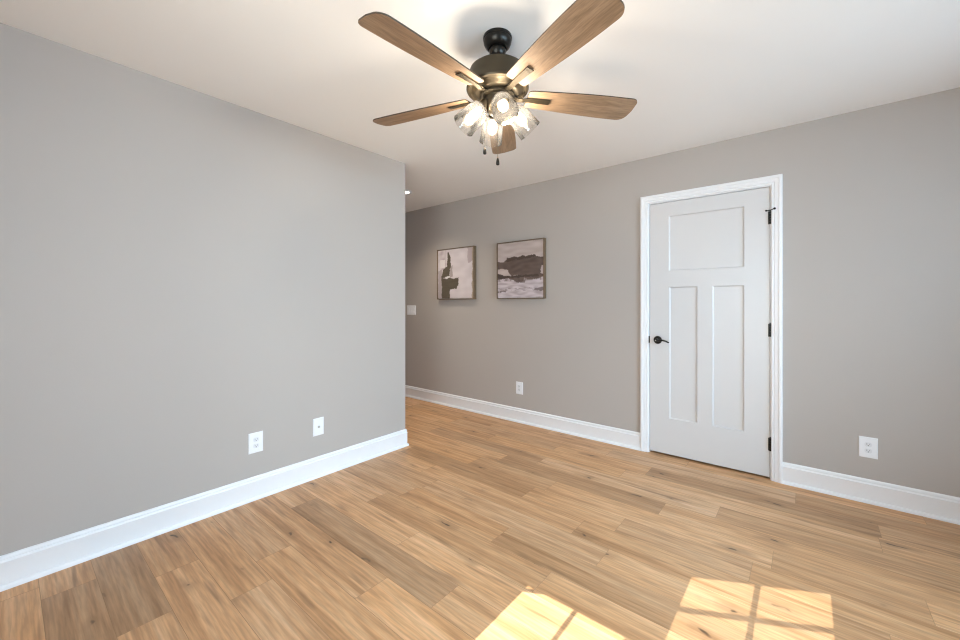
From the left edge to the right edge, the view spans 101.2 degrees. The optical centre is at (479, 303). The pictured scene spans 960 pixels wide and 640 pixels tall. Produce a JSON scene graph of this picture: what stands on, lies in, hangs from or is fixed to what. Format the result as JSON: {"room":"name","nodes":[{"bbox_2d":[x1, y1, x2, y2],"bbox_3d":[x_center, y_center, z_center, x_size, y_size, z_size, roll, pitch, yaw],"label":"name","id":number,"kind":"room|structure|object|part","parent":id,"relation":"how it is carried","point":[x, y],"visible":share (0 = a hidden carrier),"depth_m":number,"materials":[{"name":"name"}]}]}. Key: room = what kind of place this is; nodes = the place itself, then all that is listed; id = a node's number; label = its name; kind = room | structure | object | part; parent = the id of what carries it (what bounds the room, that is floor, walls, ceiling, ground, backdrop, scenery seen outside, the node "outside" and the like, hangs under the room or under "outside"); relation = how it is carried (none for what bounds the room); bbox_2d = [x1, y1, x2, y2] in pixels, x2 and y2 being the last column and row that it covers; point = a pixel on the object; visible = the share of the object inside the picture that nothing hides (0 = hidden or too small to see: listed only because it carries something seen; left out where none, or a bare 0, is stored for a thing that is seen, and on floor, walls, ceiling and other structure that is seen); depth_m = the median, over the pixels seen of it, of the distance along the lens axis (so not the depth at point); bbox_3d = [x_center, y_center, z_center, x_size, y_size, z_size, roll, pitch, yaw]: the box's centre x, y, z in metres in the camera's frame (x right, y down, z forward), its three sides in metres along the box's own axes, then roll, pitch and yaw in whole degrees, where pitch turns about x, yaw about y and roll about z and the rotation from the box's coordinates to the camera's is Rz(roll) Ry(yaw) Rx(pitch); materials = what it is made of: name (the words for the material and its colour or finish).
{"room":"empty living room","nodes":[
{"label":"empty living room","id":0,"kind":"room"},
{"bbox_2d":[0,23,404,555],"bbox_3d":[-2.850,0.037,2.887,2.727,2.492,3.617,0,0,40],"label":"wall","id":1,"kind":"structure","parent":0,"point":[186,274],"depth_m":2.14,"materials":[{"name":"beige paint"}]},
{"bbox_2d":[0,429,408,591],"bbox_3d":[-2.668,1.161,3.089,2.750,0.145,3.120,0,0,40],"label":"baseboard","id":2,"kind":"structure","parent":1,"relation":"attached to","point":[28,564],"depth_m":2.14,"materials":[{"name":"white wood"}]},
{"bbox_2d":[248,431,262,454],"bbox_3d":[-1.411,0.877,2.481,0.009,0.127,0.084,0,0,40],"label":"wall outlet","id":3,"kind":"object","parent":1,"relation":"attached to","point":[255,440],"visible":1,"depth_m":2.48,"materials":[{"name":"white plastic"}]},
{"bbox_2d":[313,417,323,436],"bbox_3d":[-1.144,0.877,2.798,0.017,0.123,0.078,0,0,40],"label":"cable jack","id":4,"kind":"object","parent":1,"relation":"attached to","point":[318,423],"visible":1,"depth_m":2.80,"materials":[{"name":"white plastic"}]},
{"bbox_2d":[0,396,959,639],"bbox_3d":[-0.469,1.293,2.359,7.370,0.120,5.845,0,0,40],"label":"floor","id":5,"kind":"structure","parent":0,"point":[480,527],"depth_m":1.91,"materials":[{"name":"brown wood"}]},
{"bbox_2d":[0,0,959,211],"bbox_3d":[-0.429,-1.258,2.438,7.330,0.100,5.811,0,0,40],"label":"ceiling","id":6,"kind":"structure","parent":0,"point":[697,72],"depth_m":1.96,"materials":[{"name":"paint"}]},
{"bbox_2d":[358,0,636,164],"bbox_3d":[0.045,-0.912,1.763,1.302,0.592,1.265,0,0,40],"label":"ceiling fan","id":7,"kind":"object","parent":6,"relation":"hanging from","point":[497,80],"visible":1,"depth_m":1.67,"materials":[{"name":"brown wood"}]},
{"bbox_3d":[-0.195,-0.943,1.488,0.148,0.006,0.536,16,11,41],"label":"blade","id":8,"kind":"part","parent":7,"relation":"part of","materials":[{"name":"brown wood"}]},
{"bbox_3d":[-0.292,-0.943,1.958,0.536,0.006,0.148,0,12,24],"label":"blade","id":9,"kind":"part","parent":7,"relation":"part of","materials":[{"name":"brown wood"}]},
{"bbox_3d":[-0.041,-0.831,1.769,0.149,0.151,0.112,0,0,-10],"label":"lamp shade","id":10,"kind":"part","parent":7,"relation":"part of","materials":[{"name":"clear glass"}]},
{"bbox_3d":[0.018,-0.890,1.779,0.072,0.062,0.056,0,0,-10],"label":"lamp arm","id":11,"kind":"part","parent":7,"relation":"part of","materials":[{"name":"metal"}]},
{"bbox_3d":[0.058,-0.831,1.911,0.112,0.151,0.149,0,0,-10],"label":"lamp shade","id":12,"kind":"part","parent":7,"relation":"part of","materials":[{"name":"clear glass"}]},
{"bbox_3d":[0.090,-0.890,1.728,0.056,0.062,0.072,0,0,-10],"label":"lamp arm","id":13,"kind":"part","parent":7,"relation":"part of","materials":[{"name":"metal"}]},
{"bbox_3d":[0.124,-0.943,2.196,0.148,0.006,0.536,-12,-1,6],"label":"blade","id":14,"kind":"part","parent":7,"relation":"part of","materials":[{"name":"brown wood"}]},
{"bbox_3d":[0.101,-0.831,1.669,0.112,0.151,0.149,0,0,-10],"label":"lamp shade","id":15,"kind":"part","parent":7,"relation":"part of","materials":[{"name":"clear glass"}]},
{"bbox_3d":[0.200,-0.831,1.811,0.149,0.151,0.112,0,0,-10],"label":"lamp shade","id":16,"kind":"part","parent":7,"relation":"part of","materials":[{"name":"clear glass"}]},
{"bbox_3d":[0.281,-0.943,1.435,0.148,0.006,0.536,14,-7,-29],"label":"blade","id":17,"kind":"part","parent":7,"relation":"part of","materials":[{"name":"brown wood"}]},
{"bbox_3d":[0.479,-0.943,1.873,0.536,0.006,0.148,0,-12,-12],"label":"blade","id":18,"kind":"part","parent":7,"relation":"part of","materials":[{"name":"brown wood"}]},
{"bbox_2d":[405,87,959,497],"bbox_3d":[0.786,0.037,3.854,7.100,2.492,0.120,0,0,40],"label":"wall","id":19,"kind":"structure","parent":0,"point":[871,196],"depth_m":2.64,"materials":[{"name":"beige paint"}]},
{"bbox_2d":[407,305,415,314],"bbox_3d":[-0.901,0.090,5.163,0.168,0.124,0.012,0,0,40],"label":"light switch","id":20,"kind":"object","parent":19,"relation":"attached to","point":[411,309],"visible":1,"depth_m":5.16,"materials":[{"name":"white plastic"}]},
{"bbox_2d":[437,246,475,298],"bbox_3d":[-0.282,-0.347,4.629,0.590,0.602,0.043,0,0,40],"label":"wall art","id":21,"kind":"object","parent":19,"relation":"attached to","point":[456,267],"visible":1,"depth_m":4.60,"materials":[{"name":"paper"}]},
{"bbox_2d":[516,381,522,394],"bbox_3d":[0.408,0.879,4.083,0.084,0.127,0.009,0,0,40],"label":"wall outlet","id":22,"kind":"object","parent":19,"relation":"attached to","point":[519,385],"visible":1,"depth_m":4.08,"materials":[{"name":"white plastic"}]},
{"bbox_2d":[497,238,545,298],"bbox_3d":[0.416,-0.344,4.052,0.580,0.595,0.043,0,0,40],"label":"wall art","id":23,"kind":"object","parent":19,"relation":"attached to","point":[521,265],"visible":1,"depth_m":4.02,"materials":[{"name":"paper"}]},
{"bbox_2d":[405,385,639,450],"bbox_3d":[-0.325,1.161,4.680,4.333,0.145,0.023,0,0,40],"label":"baseboard","id":24,"kind":"structure","parent":19,"relation":"attached to","point":[597,432],"depth_m":3.95,"materials":[{"name":"white wood"}]},
{"bbox_2d":[640,174,782,483],"bbox_3d":[1.747,0.173,3.046,0.944,2.119,0.142,0,0,40],"label":"trim","id":25,"kind":"structure","parent":19,"relation":"attached to","point":[775,182],"depth_m":2.75,"materials":[{"name":"white wood"}]},
{"bbox_2d":[649,187,775,476],"bbox_3d":[1.717,0.201,2.989,0.847,2.028,0.098,0,0,40],"label":"door","id":26,"kind":"structure","parent":19,"relation":"in","point":[710,325],"depth_m":2.98,"materials":[{"name":"white paint"}]},
{"bbox_3d":[1.435,0.300,3.201,0.065,0.065,0.062,0,0,40],"label":"handle","id":27,"kind":"part","parent":26,"relation":"part of","materials":[{"name":"metal"}]},
{"bbox_2d":[859,436,877,458],"bbox_3d":[2.400,0.892,2.436,0.084,0.127,0.009,0,0,40],"label":"wall outlet","id":28,"kind":"object","parent":19,"relation":"attached to","point":[868,446],"visible":1,"depth_m":2.43,"materials":[{"name":"white plastic"}]},
{"bbox_2d":[864,448,871,452],"bbox_3d":[2.399,0.911,2.435,0.034,0.027,0.004,0,0,40],"label":"receptacle","id":29,"kind":"object","parent":28,"relation":"attached to","point":[866,450],"depth_m":2.43,"materials":[{"name":"grey plastic"}]},
{"bbox_2d":[864,442,871,446],"bbox_3d":[2.399,0.873,2.435,0.034,0.027,0.004,0,0,40],"label":"receptacle","id":30,"kind":"object","parent":28,"relation":"attached to","point":[866,444],"depth_m":2.43,"materials":[{"name":"grey plastic"}]},
{"bbox_2d":[782,462,959,524],"bbox_3d":[1.475,1.161,0.548,1.825,0.145,4.097,0,0,40],"label":"baseboard","id":31,"kind":"structure","parent":19,"relation":"attached to","point":[928,504],"depth_m":2.41,"materials":[{"name":"white wood"}]}
]}

